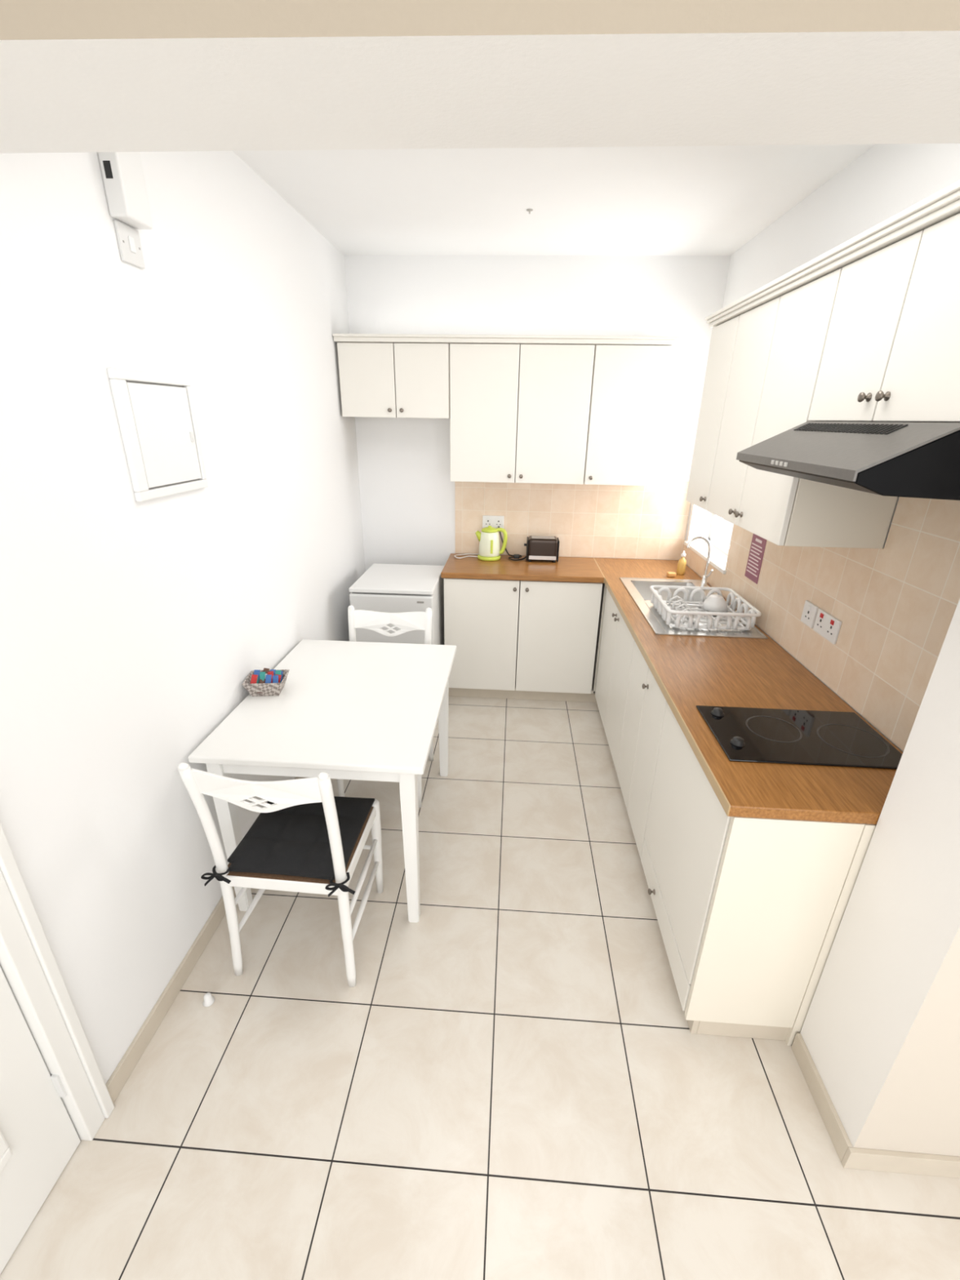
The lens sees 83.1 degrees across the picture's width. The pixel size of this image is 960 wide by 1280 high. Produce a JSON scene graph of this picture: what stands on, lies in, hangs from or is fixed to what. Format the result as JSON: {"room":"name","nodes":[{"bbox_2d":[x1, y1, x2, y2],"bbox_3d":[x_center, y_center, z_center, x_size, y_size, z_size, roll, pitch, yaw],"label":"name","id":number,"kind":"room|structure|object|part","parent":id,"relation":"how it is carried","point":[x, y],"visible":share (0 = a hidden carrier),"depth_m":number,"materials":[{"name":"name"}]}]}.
{"room":"kitchen","nodes":[
{"label":"kitchen","id":0,"kind":"room"},
{"bbox_2d":[0,151,364,1084],"bbox_3d":[-1.051,-0.007,1.157,0.120,2.635,5.700,2,22,3],"label":"wall","id":1,"kind":"structure","parent":0,"point":[131,630],"depth_m":1.56,"materials":[{"name":"paint"}]},
{"bbox_2d":[0,966,80,1274],"bbox_3d":[-1.065,0.520,0.641,0.059,2.041,0.852,2,22,3],"label":"door","id":2,"kind":"structure","parent":1,"relation":"in","point":[38,1136],"depth_m":1.24,"materials":[{"name":"white paint"}]},
{"bbox_3d":[-1.055,0.920,0.799,0.020,0.710,0.580,2,22,3],"label":"moulding","id":3,"kind":"part","parent":2,"relation":"part of","materials":[{"name":"white paint"}]},
{"bbox_2d":[0,822,114,1141],"bbox_3d":[-1.083,0.488,0.626,0.132,2.120,1.002,2,22,3],"label":"trim","id":4,"kind":"structure","parent":1,"relation":"attached to","point":[28,965],"depth_m":1.25,"materials":[{"name":"white paint"}]},
{"bbox_2d":[97,151,152,229],"bbox_3d":[-0.909,-1.201,1.375,0.050,0.237,0.108,2,22,3],"label":"wall control box","id":5,"kind":"object","parent":1,"relation":"attached to","point":[122,173],"visible":0.57,"depth_m":1.37,"materials":[{"name":"white plastic"}]},
{"bbox_2d":[113,219,145,269],"bbox_3d":[-0.929,-1.050,1.442,0.013,0.088,0.090,2,22,3],"label":"light switch","id":6,"kind":"object","parent":1,"relation":"attached to","point":[128,238],"visible":1,"depth_m":1.43,"materials":[{"name":"white plastic"}]},
{"bbox_2d":[106,367,208,502],"bbox_3d":[-0.935,-0.606,1.608,0.017,0.335,0.356,2,22,3],"label":"panel","id":7,"kind":"object","parent":1,"relation":"attached to","point":[156,413],"visible":1,"depth_m":1.57,"materials":[{"name":"white plastic"}]},
{"bbox_3d":[-0.937,-0.611,1.619,0.013,0.273,0.278,2,22,3],"label":"panel door","id":8,"kind":"part","parent":7,"relation":"part of","materials":[{"name":"white plastic"}]},
{"bbox_2d":[105,777,306,1103],"bbox_3d":[-0.925,0.715,2.782,0.012,0.070,2.825,2,22,3],"label":"baseboard","id":9,"kind":"structure","parent":1,"relation":"attached to","point":[114,1085],"depth_m":1.70,"materials":[{"name":"beige tile"}]},
{"bbox_2d":[0,696,959,1279],"bbox_3d":[0.987,1.318,1.610,4.500,0.100,5.800,2,22,3],"label":"floor","id":10,"kind":"structure","parent":0,"point":[513,1081],"depth_m":1.51,"materials":[{"name":"tile"}]},
{"bbox_2d":[202,992,214,1006],"bbox_3d":[-0.879,1.158,1.750,0.036,0.034,0.036,2,22,3],"label":"door stop","id":11,"kind":"object","parent":10,"relation":"on","point":[208,1001],"visible":1,"depth_m":1.74,"materials":[{"name":"white plastic"}]},
{"bbox_2d":[177,762,382,986],"bbox_3d":[-0.603,0.671,1.832,0.428,0.882,0.468,3,22,4],"label":"dining chair","id":12,"kind":"object","parent":10,"relation":"on","point":[289,793],"visible":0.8,"depth_m":1.67,"materials":[{"name":"white paint"}]},
{"bbox_3d":[-0.812,0.738,1.676,0.041,0.871,0.084,3,22,4],"label":"post","id":13,"kind":"part","parent":12,"relation":"part of","materials":[{"name":"white paint"}]},
{"bbox_3d":[-0.617,0.426,1.504,0.368,0.135,0.044,3,22,4],"label":"rail","id":14,"kind":"part","parent":12,"relation":"part of","materials":[{"name":"white paint"}]},
{"bbox_3d":[-0.618,0.762,1.698,0.364,0.045,0.025,3,22,4],"label":"seat rail","id":15,"kind":"part","parent":12,"relation":"part of","materials":[{"name":"white paint"}]},
{"bbox_2d":[200,795,374,897],"bbox_3d":[-0.596,0.662,1.831,0.480,0.054,0.428,3,22,4],"label":"seat cushion","id":16,"kind":"object","parent":12,"relation":"on","point":[291,841],"visible":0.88,"depth_m":1.78,"materials":[{"name":"black fabric"}]},
{"bbox_3d":[-0.601,0.674,1.860,0.386,0.018,0.386,3,22,4],"label":"seat","id":17,"kind":"part","parent":12,"relation":"part of","materials":[{"name":"black fabric"}]},
{"bbox_3d":[-0.427,0.756,1.646,0.041,0.871,0.084,3,22,4],"label":"post","id":18,"kind":"part","parent":12,"relation":"part of","materials":[{"name":"white paint"}]},
{"bbox_3d":[-0.412,0.700,1.856,0.022,0.045,0.348,3,22,4],"label":"seat rail","id":19,"kind":"part","parent":12,"relation":"part of","materials":[{"name":"white paint"}]},
{"bbox_3d":[-0.397,0.804,2.100,0.038,0.438,0.038,3,22,4],"label":"leg","id":20,"kind":"part","parent":12,"relation":"part of","materials":[{"name":"white paint"}]},
{"bbox_2d":[187,639,456,922],"bbox_3d":[-0.541,0.539,2.360,0.778,0.727,1.024,2,22,3],"label":"dining table","id":21,"kind":"object","parent":10,"relation":"on","point":[343,709],"visible":0.92,"depth_m":1.99,"materials":[{"name":"white paint"}]},
{"bbox_3d":[-0.899,0.710,1.965,0.052,0.700,0.052,2,22,3],"label":"leg","id":22,"kind":"part","parent":21,"relation":"part of","materials":[{"name":"white paint"}]},
{"bbox_2d":[241,669,289,696],"bbox_3d":[-0.858,0.177,2.187,0.152,0.064,0.128,-1,22,-5],"label":"basket","id":23,"kind":"object","parent":21,"relation":"on","point":[268,689],"visible":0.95,"depth_m":2.14,"materials":[{"name":"beige wicker"}]},
{"bbox_2d":[250,674,257,683],"bbox_3d":[-0.896,0.166,2.144,0.023,0.047,0.044,2,22,3],"label":"sachet","id":24,"kind":"object","parent":23,"relation":"in","point":[254,677],"visible":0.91,"depth_m":2.15,"materials":[{"name":"red paper"}]},
{"bbox_2d":[253,670,260,680],"bbox_3d":[-0.900,0.149,2.180,0.023,0.046,0.042,0,22,-3],"label":"sachet","id":25,"kind":"object","parent":23,"relation":"in","point":[255,672],"visible":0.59,"depth_m":2.18,"materials":[{"name":"blue paper"}]},
{"bbox_2d":[257,678,265,693],"bbox_3d":[-0.869,0.182,2.153,0.022,0.047,0.044,3,22,4],"label":"sachet","id":26,"kind":"object","parent":23,"relation":"in","point":[261,681],"visible":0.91,"depth_m":2.16,"materials":[{"name":"paper"}]},
{"bbox_2d":[258,671,265,681],"bbox_3d":[-0.870,0.156,2.164,0.023,0.046,0.041,-2,22,-6],"label":"sachet","id":27,"kind":"object","parent":23,"relation":"in","point":[262,674],"visible":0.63,"depth_m":2.17,"materials":[{"name":"teal paper"}]},
{"bbox_2d":[262,667,269,675],"bbox_3d":[-0.874,0.143,2.202,0.022,0.048,0.045,4,22,7],"label":"sachet","id":28,"kind":"object","parent":23,"relation":"in","point":[266,670],"visible":0.41,"depth_m":2.21,"materials":[{"name":"brown paper"}]},
{"bbox_2d":[265,675,271,683],"bbox_3d":[-0.841,0.167,2.150,0.023,0.045,0.041,-1,22,-4],"label":"sachet","id":29,"kind":"object","parent":23,"relation":"in","point":[268,677],"visible":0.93,"depth_m":2.15,"materials":[{"name":"blue paper"}]},
{"bbox_2d":[272,675,278,683],"bbox_3d":[-0.813,0.170,2.154,0.023,0.047,0.044,-4,23,-11],"label":"sachet","id":30,"kind":"object","parent":23,"relation":"in","point":[275,678],"visible":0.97,"depth_m":2.16,"materials":[{"name":"blue paper"}]},
{"bbox_2d":[275,670,280,683],"bbox_3d":[-0.816,0.151,2.189,0.023,0.046,0.042,-2,22,-7],"label":"sachet","id":31,"kind":"object","parent":23,"relation":"in","point":[277,672],"visible":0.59,"depth_m":2.19,"materials":[{"name":"teal paper"}]},
{"bbox_2d":[275,674,281,683],"bbox_3d":[-0.815,0.168,2.174,0.022,0.048,0.045,3,22,6],"label":"sachet","id":32,"kind":"object","parent":23,"relation":"in","point":[279,676],"visible":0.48,"depth_m":2.18,"materials":[{"name":"red paper"}]},
{"bbox_3d":[-0.244,0.735,1.930,0.052,0.700,0.052,2,22,3],"label":"leg","id":33,"kind":"part","parent":21,"relation":"part of","materials":[{"name":"white paint"}]},
{"bbox_3d":[-0.186,0.394,2.765,0.052,0.700,0.052,2,22,3],"label":"leg","id":34,"kind":"part","parent":21,"relation":"part of","materials":[{"name":"white paint"}]},
{"bbox_2d":[336,604,433,808],"bbox_3d":[-0.471,0.322,2.691,0.428,0.882,0.468,2,22,2],"label":"dining chair","id":35,"kind":"object","parent":10,"relation":"on","point":[357,619],"visible":0.31,"depth_m":2.74,"materials":[{"name":"white paint"}]},
{"bbox_3d":[-0.674,0.602,2.583,0.038,0.438,0.038,2,22,2],"label":"leg","id":36,"kind":"part","parent":35,"relation":"part of","materials":[{"name":"white paint"}]},
{"bbox_3d":[-0.655,0.250,2.873,0.041,0.871,0.084,2,22,2],"label":"post","id":37,"kind":"part","parent":35,"relation":"part of","materials":[{"name":"white paint"}]},
{"bbox_3d":[-0.456,-0.083,2.753,0.368,0.135,0.044,2,22,2],"label":"rail","id":38,"kind":"part","parent":35,"relation":"part of","materials":[{"name":"white paint"}]},
{"bbox_3d":[-0.294,0.614,2.568,0.038,0.438,0.038,2,22,2],"label":"leg","id":39,"kind":"part","parent":35,"relation":"part of","materials":[{"name":"white paint"}]},
{"bbox_3d":[-0.269,0.262,2.859,0.041,0.871,0.084,2,22,2],"label":"post","id":40,"kind":"part","parent":35,"relation":"part of","materials":[{"name":"white paint"}]},
{"bbox_2d":[349,563,444,644],"bbox_3d":[-0.501,-0.004,3.525,0.485,0.850,0.586,2,22,3],"label":"fridge","id":41,"kind":"object","parent":10,"relation":"on","point":[383,588],"visible":0.51,"depth_m":3.20,"materials":[{"name":"white metal"}]},
{"bbox_3d":[-0.517,0.080,3.273,0.485,0.745,0.054,2,22,3],"label":"door","id":42,"kind":"part","parent":41,"relation":"part of","materials":[{"name":"white metal"}]},
{"bbox_2d":[444,577,606,693],"bbox_3d":[0.286,-0.099,3.687,1.010,0.768,0.514,2,22,3],"label":"base cabinet","id":43,"kind":"object","parent":10,"relation":"on","point":[506,634],"visible":0.89,"depth_m":3.46,"materials":[{"name":"white wood"}]},
{"bbox_3d":[0.005,-0.024,3.494,0.470,0.757,0.018,2,22,3],"label":"door","id":44,"kind":"part","parent":43,"relation":"part of","materials":[{"name":"white wood"}]},
{"bbox_3d":[0.493,-0.006,3.468,0.500,0.757,0.018,2,22,3],"label":"door","id":45,"kind":"part","parent":43,"relation":"part of","materials":[{"name":"white wood"}]},
{"bbox_2d":[440,553,902,824],"bbox_3d":[0.503,-0.071,2.562,1.590,0.035,2.601,2,22,3],"label":"countertop","id":46,"kind":"structure","parent":43,"relation":"on","point":[690,672],"depth_m":1.92,"materials":[{"name":"brown wood"}]},
{"bbox_2d":[454,525,507,560],"bbox_3d":[0.004,-0.663,3.649,0.359,0.222,0.192,2,22,3],"label":"kettle","id":47,"kind":"object","parent":46,"relation":"on","point":[488,539],"visible":1,"depth_m":3.59,"materials":[{"name":"plastic"}]},
{"bbox_3d":[-0.049,-0.659,3.677,0.253,0.190,0.107,-4,23,-13],"label":"cord","id":48,"kind":"part","parent":47,"relation":"part of","materials":[{"name":"white plastic"}]},
{"bbox_3d":[0.001,-0.694,3.617,0.068,0.073,0.052,2,22,3],"label":"spout","id":49,"kind":"part","parent":47,"relation":"part of","materials":[{"name":"plastic"}]},
{"bbox_3d":[0.065,-0.740,3.594,0.110,0.036,0.110,2,22,3],"label":"lid","id":50,"kind":"part","parent":47,"relation":"part of","materials":[{"name":"plastic"}]},
{"bbox_3d":[0.145,-0.660,3.621,0.074,0.178,0.025,2,22,3],"label":"handle","id":51,"kind":"part","parent":47,"relation":"part of","materials":[{"name":"plastic"}]},
{"bbox_2d":[497,525,559,562],"bbox_3d":[0.317,-0.639,3.629,0.427,0.201,0.161,5,23,9],"label":"toaster","id":52,"kind":"object","parent":46,"relation":"on","point":[538,547],"visible":0.97,"depth_m":3.56,"materials":[{"name":"black metal"}]},
{"bbox_3d":[0.199,-0.649,3.645,0.220,0.197,0.121,10,24,22],"label":"cord","id":53,"kind":"part","parent":52,"relation":"part of","materials":[{"name":"black plastic"}]},
{"bbox_3d":[0.317,-0.612,3.629,0.010,0.139,0.124,2,22,3],"label":"panel","id":54,"kind":"part","parent":52,"relation":"part of","materials":[{"name":"black plastic"}]},
{"bbox_3d":[0.518,-0.604,3.618,0.010,0.139,0.124,2,22,3],"label":"panel","id":55,"kind":"part","parent":52,"relation":"part of","materials":[{"name":"black plastic"}]},
{"bbox_2d":[666,571,676,577],"bbox_3d":[1.169,-0.400,3.310,0.050,0.025,0.040,2,22,3],"label":"sponge","id":56,"kind":"object","parent":46,"relation":"on","point":[668,574],"visible":1,"depth_m":3.29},
{"bbox_2d":[675,551,686,574],"bbox_3d":[1.249,-0.478,3.348,0.050,0.145,0.050,2,22,3],"label":"soap bottle","id":57,"kind":"object","parent":46,"relation":"on","point":[682,563],"visible":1,"depth_m":3.34,"materials":[{"name":"yellow plastic"}]},
{"bbox_2d":[619,577,767,639],"bbox_3d":[1.051,-0.126,2.848,0.485,0.146,0.925,2,22,3],"label":"sink","id":58,"kind":"object","parent":46,"relation":"in","point":[638,588],"visible":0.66,"depth_m":2.71,"materials":[{"name":"silver metal"}]},
{"bbox_3d":[1.055,-0.207,3.050,0.355,0.143,0.380,2,22,3],"label":"bowl","id":59,"kind":"part","parent":58,"relation":"part of","materials":[{"name":"silver metal"}]},
{"bbox_2d":[649,585,761,630],"bbox_3d":[1.062,-0.157,2.610,0.416,0.092,0.416,2,22,3],"label":"dish rack","id":60,"kind":"object","parent":58,"relation":"on","point":[664,609],"visible":0.97,"depth_m":2.54,"materials":[{"name":"white plastic"}]},
{"bbox_2d":[701,594,727,612],"bbox_3d":[1.162,-0.185,2.673,0.120,0.062,0.120,2,22,3],"label":"bowl","id":61,"kind":"object","parent":60,"relation":"in","point":[714,603],"visible":0.98,"depth_m":2.64,"materials":[{"name":"white ceramic"}]},
{"bbox_2d":[686,535,713,586],"bbox_3d":[1.220,-0.427,3.016,0.152,0.294,0.101,2,22,3],"label":"tap","id":62,"kind":"object","parent":46,"relation":"on","point":[704,578],"visible":0.95,"depth_m":3.02,"materials":[{"name":"silver metal"}]},
{"bbox_3d":[1.277,-0.371,3.024,0.016,0.065,0.082,0,22,-2],"label":"lever","id":63,"kind":"part","parent":62,"relation":"part of","materials":[{"name":"silver metal"}]},
{"bbox_2d":[696,705,902,768],"bbox_3d":[0.963,0.280,1.644,0.510,0.023,0.312,2,22,3],"label":"cooktop","id":64,"kind":"object","parent":46,"relation":"in","point":[753,735],"visible":0.97,"depth_m":1.62,"materials":[{"name":"black glass"}]},
{"bbox_3d":[0.768,0.230,1.750,0.040,0.016,0.040,2,22,3],"label":"control knob","id":65,"kind":"part","parent":64,"relation":"part of","materials":[{"name":"black plastic"}]},
{"bbox_3d":[0.757,0.296,1.590,0.040,0.016,0.040,2,22,3],"label":"control knob","id":66,"kind":"part","parent":64,"relation":"part of","materials":[{"name":"black plastic"}]},
{"bbox_2d":[595,588,634,773],"bbox_3d":[1.010,0.187,3.017,0.600,0.768,0.855,2,22,3],"label":"base cabinet","id":67,"kind":"object","parent":10,"relation":"on","point":[617,642],"visible":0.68,"depth_m":2.94,"materials":[{"name":"white wood"}]},
{"bbox_3d":[0.757,0.096,3.230,0.018,0.757,0.420,2,22,3],"label":"door","id":68,"kind":"part","parent":67,"relation":"part of","materials":[{"name":"white wood"}]},
{"bbox_3d":[0.730,0.257,2.835,0.018,0.757,0.425,2,22,3],"label":"door","id":69,"kind":"part","parent":67,"relation":"part of","materials":[{"name":"white wood"}]},
{"bbox_2d":[617,640,666,857],"bbox_3d":[0.964,0.458,2.353,0.600,0.768,0.578,2,22,3],"label":"base cabinet","id":70,"kind":"object","parent":10,"relation":"on","point":[646,704],"visible":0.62,"depth_m":2.31,"materials":[{"name":"white wood"}]},
{"bbox_3d":[0.706,0.394,2.502,0.018,0.757,0.283,2,22,3],"label":"door","id":71,"kind":"part","parent":70,"relation":"part of","materials":[{"name":"white wood"}]},
{"bbox_3d":[0.679,0.191,2.227,0.024,0.023,0.023,2,22,3],"label":"knob","id":72,"kind":"part","parent":70,"relation":"part of","materials":[{"name":"grey metal"}]},
{"bbox_3d":[0.688,0.503,2.235,0.018,0.757,0.285,2,22,3],"label":"door","id":73,"kind":"part","parent":70,"relation":"part of","materials":[{"name":"white wood"}]},
{"bbox_2d":[640,702,876,1045],"bbox_3d":[0.924,0.727,1.801,0.600,0.848,0.646,2,22,3],"label":"base cabinet","id":74,"kind":"object","parent":10,"relation":"on","point":[749,912],"visible":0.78,"depth_m":1.53,"materials":[{"name":"white wood"}]},
{"bbox_3d":[0.639,0.939,2.021,0.024,0.023,0.023,2,22,3],"label":"knob","id":75,"kind":"part","parent":74,"relation":"part of","materials":[{"name":"grey metal"}]},
{"bbox_3d":[0.654,0.974,1.932,0.018,0.113,0.619,2,22,3],"label":"drawer","id":76,"kind":"part","parent":74,"relation":"part of","materials":[{"name":"white wood"}]},
{"bbox_3d":[0.659,0.620,1.788,0.018,0.637,0.619,2,22,3],"label":"door","id":77,"kind":"part","parent":74,"relation":"part of","materials":[{"name":"white wood"}]},
{"bbox_3d":[0.790,0.804,1.504,0.316,0.770,0.018,2,22,3],"label":"panel","id":78,"kind":"part","parent":74,"relation":"part of","materials":[{"name":"white wood"}]},
{"bbox_3d":[1.074,0.851,1.503,0.251,0.848,0.020,2,22,3],"label":"filler panel","id":79,"kind":"part","parent":74,"relation":"part of","materials":[{"name":"white wood"}]},
{"bbox_2d":[344,255,730,572],"bbox_3d":[0.333,-1.014,3.669,2.535,2.635,0.120,2,22,3],"label":"wall","id":80,"kind":"structure","parent":0,"point":[407,491],"depth_m":3.24,"materials":[{"name":"paint"}]},
{"bbox_2d":[337,342,449,418],"bbox_3d":[-0.485,-1.545,3.252,0.638,0.390,0.352,2,22,3],"label":"upper cabinet","id":81,"kind":"object","parent":80,"relation":"attached to","point":[377,380],"visible":0.98,"depth_m":3.11,"materials":[{"name":"white wood"}]},
{"bbox_3d":[-0.650,-1.496,3.128,0.320,0.387,0.018,2,22,3],"label":"door","id":82,"kind":"part","parent":81,"relation":"part of","materials":[{"name":"white wood"}]},
{"bbox_3d":[-0.332,-1.483,3.111,0.308,0.387,0.018,2,22,3],"label":"door","id":83,"kind":"part","parent":81,"relation":"part of","materials":[{"name":"white wood"}]},
{"bbox_2d":[482,515,504,528],"bbox_3d":[0.091,-0.803,3.694,0.146,0.086,0.013,2,22,3],"label":"wall socket","id":84,"kind":"object","parent":80,"relation":"attached to","point":[493,521],"visible":0.97,"depth_m":3.69,"materials":[{"name":"white plastic"}]},
{"bbox_2d":[449,343,595,484],"bbox_3d":[0.236,-1.352,3.278,0.808,0.745,0.346,2,22,3],"label":"upper cabinet","id":85,"kind":"object","parent":80,"relation":"attached to","point":[519,413],"visible":1,"depth_m":3.13,"materials":[{"name":"white wood"}]},
{"bbox_3d":[0.021,-1.306,3.159,0.390,0.742,0.018,2,22,3],"label":"door","id":86,"kind":"part","parent":85,"relation":"part of","materials":[{"name":"white wood"}]},
{"bbox_2d":[332,333,679,346],"bbox_3d":[0.139,-1.719,3.135,1.903,0.037,0.359,2,22,3],"label":"crown molding","id":87,"kind":"structure","parent":85,"relation":"on","point":[345,338],"depth_m":2.98,"materials":[{"name":"white wood"}]},
{"bbox_3d":[0.424,-1.290,3.138,0.408,0.742,0.018,2,22,3],"label":"door","id":88,"kind":"part","parent":85,"relation":"part of","materials":[{"name":"white wood"}]},
{"bbox_2d":[454,480,690,559],"bbox_3d":[0.607,-0.820,3.662,1.559,0.520,0.006,2,22,3],"label":"backsplash","id":89,"kind":"structure","parent":80,"relation":"attached to","point":[588,521],"depth_m":3.65,"materials":[{"name":"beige tile"}]},
{"bbox_2d":[583,344,672,485],"bbox_3d":[0.850,-1.329,3.245,0.420,0.745,0.346,2,22,3],"label":"upper cabinet","id":90,"kind":"object","parent":80,"relation":"attached to","point":[629,383],"visible":0.98,"depth_m":3.10,"materials":[{"name":"white wood"}]},
{"bbox_2d":[233,144,875,255],"bbox_3d":[1.028,-1.213,0.574,4.500,0.100,5.800,2,22,3],"label":"ceiling","id":91,"kind":"structure","parent":0,"point":[651,200],"depth_m":2.28,"materials":[{"name":"paint"}]},
{"bbox_2d":[526,208,533,213],"bbox_3d":[0.224,-1.927,2.438,0.028,0.016,0.028,2,22,3],"label":"ceiling hook","id":92,"kind":"object","parent":91,"relation":"attached to","point":[529,210],"visible":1,"depth_m":2.43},
{"bbox_2d":[684,143,959,751],"bbox_3d":[1.410,-0.454,2.345,0.200,2.635,2.612,2,22,3],"label":"wall","id":93,"kind":"structure","parent":0,"point":[886,180],"depth_m":2.00,"materials":[{"name":"paint"}]},
{"bbox_2d":[448,687,789,1040],"bbox_3d":[0.672,0.728,2.805,0.950,0.078,2.507,-8,24,-21],"label":"trim","id":94,"kind":"structure","parent":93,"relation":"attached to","point":[772,1033],"depth_m":1.69,"materials":[{"name":"beige tile"}]},
{"bbox_2d":[684,541,728,573],"bbox_3d":[1.447,-0.506,3.280,0.210,0.021,0.760,2,22,3],"label":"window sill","id":95,"kind":"structure","parent":93,"relation":"attached to","point":[718,558],"depth_m":3.29,"materials":[{"name":"white paint"}]},
{"bbox_2d":[685,315,739,510],"bbox_3d":[1.152,-0.965,2.369,0.342,0.745,0.314,2,22,3],"label":"upper cabinet","id":96,"kind":"object","parent":93,"relation":"attached to","point":[723,336],"visible":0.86,"depth_m":2.35,"materials":[{"name":"white wood"}]},
{"bbox_3d":[0.981,-0.622,2.388,0.024,0.023,0.023,2,22,3],"label":"knob","id":97,"kind":"part","parent":96,"relation":"part of","materials":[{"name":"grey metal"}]},
{"bbox_2d":[708,513,729,555],"bbox_3d":[1.526,-1.033,3.059,0.050,1.130,0.720,2,22,3],"label":"window","id":98,"kind":"structure","parent":93,"relation":"in","point":[713,539],"depth_m":3.51,"materials":[{"name":"white paint"}]},
{"bbox_2d":[744,533,766,584],"bbox_3d":[1.313,-0.389,2.585,0.003,0.210,0.150,2,22,3],"label":"notice","id":99,"kind":"object","parent":93,"relation":"attached to","point":[757,546],"visible":0.98,"depth_m":2.58,"materials":[{"name":"paper"}]},
{"bbox_2d":[706,268,897,548],"bbox_3d":[1.119,-0.771,1.894,0.342,0.745,0.711,2,22,3],"label":"upper cabinet","id":100,"kind":"object","parent":93,"relation":"attached to","point":[780,344],"visible":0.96,"depth_m":1.72,"materials":[{"name":"white wood"}]},
{"bbox_3d":[0.958,-0.488,2.060,0.024,0.023,0.023,2,22,3],"label":"knob","id":101,"kind":"part","parent":100,"relation":"part of","materials":[{"name":"grey metal"}]},
{"bbox_3d":[0.954,-0.463,2.000,0.024,0.023,0.023,2,22,3],"label":"knob","id":102,"kind":"part","parent":100,"relation":"part of","materials":[{"name":"grey metal"}]},
{"bbox_3d":[0.993,-0.843,2.068,0.018,0.742,0.346,2,22,3],"label":"door","id":103,"kind":"part","parent":100,"relation":"part of","materials":[{"name":"white wood"}]},
{"bbox_3d":[0.970,-0.709,1.740,0.018,0.742,0.355,2,22,3],"label":"door","id":104,"kind":"part","parent":100,"relation":"part of","materials":[{"name":"white wood"}]},
{"bbox_2d":[800,600,818,628],"bbox_3d":[1.270,-0.100,2.092,0.013,0.086,0.086,2,22,3],"label":"wall socket","id":105,"kind":"object","parent":93,"relation":"attached to","point":[810,611],"visible":1,"depth_m":2.08,"materials":[{"name":"white plastic"}]},
{"bbox_2d":[682,497,959,751],"bbox_3d":[1.306,-0.415,2.365,0.006,0.775,2.604,2,22,3],"label":"backsplash","id":106,"kind":"structure","parent":93,"relation":"attached to","point":[895,604],"depth_m":1.73,"materials":[{"name":"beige tile"}]},
{"bbox_2d":[813,608,841,644],"bbox_3d":[1.262,-0.052,1.974,0.013,0.086,0.146,2,22,3],"label":"wall socket","id":107,"kind":"object","parent":93,"relation":"attached to","point":[827,625],"visible":1,"depth_m":1.96,"materials":[{"name":"white plastic"}]},
{"bbox_2d":[808,213,959,422],"bbox_3d":[1.079,-0.688,1.204,0.342,0.378,0.627,2,22,3],"label":"upper cabinet","id":108,"kind":"object","parent":93,"relation":"attached to","point":[891,352],"visible":0.99,"depth_m":1.21,"materials":[{"name":"white wood"}]},
{"bbox_2d":[705,180,959,327],"bbox_3d":[1.116,-1.082,1.613,0.354,0.041,1.684,2,22,3],"label":"crown molding","id":109,"kind":"structure","parent":108,"relation":"on","point":[944,204],"depth_m":1.34,"materials":[{"name":"white wood"}]},
{"bbox_2d":[736,421,959,500],"bbox_3d":[0.991,-0.444,1.306,0.503,0.150,0.608,2,22,3],"label":"extractor hood","id":110,"kind":"object","parent":108,"relation":"attached to","point":[913,460],"visible":1,"depth_m":1.10,"materials":[{"name":"black metal"}]},
{"bbox_2d":[793,422,908,434],"bbox_3d":[0.897,-0.525,1.341,0.038,0.020,0.422,2,22,3],"label":"vent grille","id":111,"kind":"object","parent":110,"relation":"attached to","point":[809,428],"depth_m":1.30,"materials":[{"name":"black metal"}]},
{"bbox_3d":[0.921,-0.582,1.299,0.024,0.023,0.023,2,22,3],"label":"knob","id":112,"kind":"part","parent":108,"relation":"part of","materials":[{"name":"grey metal"}]},
{"bbox_3d":[0.951,-0.751,1.358,0.018,0.375,0.306,2,22,3],"label":"door","id":113,"kind":"part","parent":108,"relation":"part of","materials":[{"name":"white wood"}]},
{"bbox_3d":[0.916,-0.556,1.234,0.024,0.023,0.023,2,22,3],"label":"knob","id":114,"kind":"part","parent":108,"relation":"part of","materials":[{"name":"grey metal"}]},
{"bbox_3d":[0.931,-0.633,1.069,0.018,0.375,0.311,2,22,3],"label":"door","id":115,"kind":"part","parent":108,"relation":"part of","materials":[{"name":"white wood"}]},
{"bbox_2d":[800,598,959,1156],"bbox_3d":[2.111,0.122,0.967,2.280,2.635,0.278,2,22,3],"label":"wall","id":116,"kind":"structure","parent":0,"point":[880,1030],"depth_m":1.25,"materials":[{"name":"beige paint"}]},
{"bbox_2d":[0,0,959,153],"bbox_3d":[0.006,-0.961,0.659,1.970,0.462,0.300,2,22,3],"label":"beam","id":117,"kind":"structure","parent":116,"relation":"attached to","point":[77,76],"depth_m":0.69,"materials":[{"name":"paint"}]},
{"bbox_2d":[791,1033,853,1161],"bbox_3d":[0.948,1.265,1.514,0.012,0.070,0.276,2,22,3],"label":"baseboard","id":118,"kind":"structure","parent":116,"relation":"attached to","point":[840,1140],"depth_m":1.49,"materials":[{"name":"beige tile"}]},
{"bbox_2d":[841,1146,959,1177],"bbox_3d":[2.026,1.361,1.322,2.192,0.070,0.012,2,22,3],"label":"baseboard","id":119,"kind":"structure","parent":116,"relation":"attached to","point":[934,1165],"depth_m":1.36,"materials":[{"name":"beige tile"}]}
]}

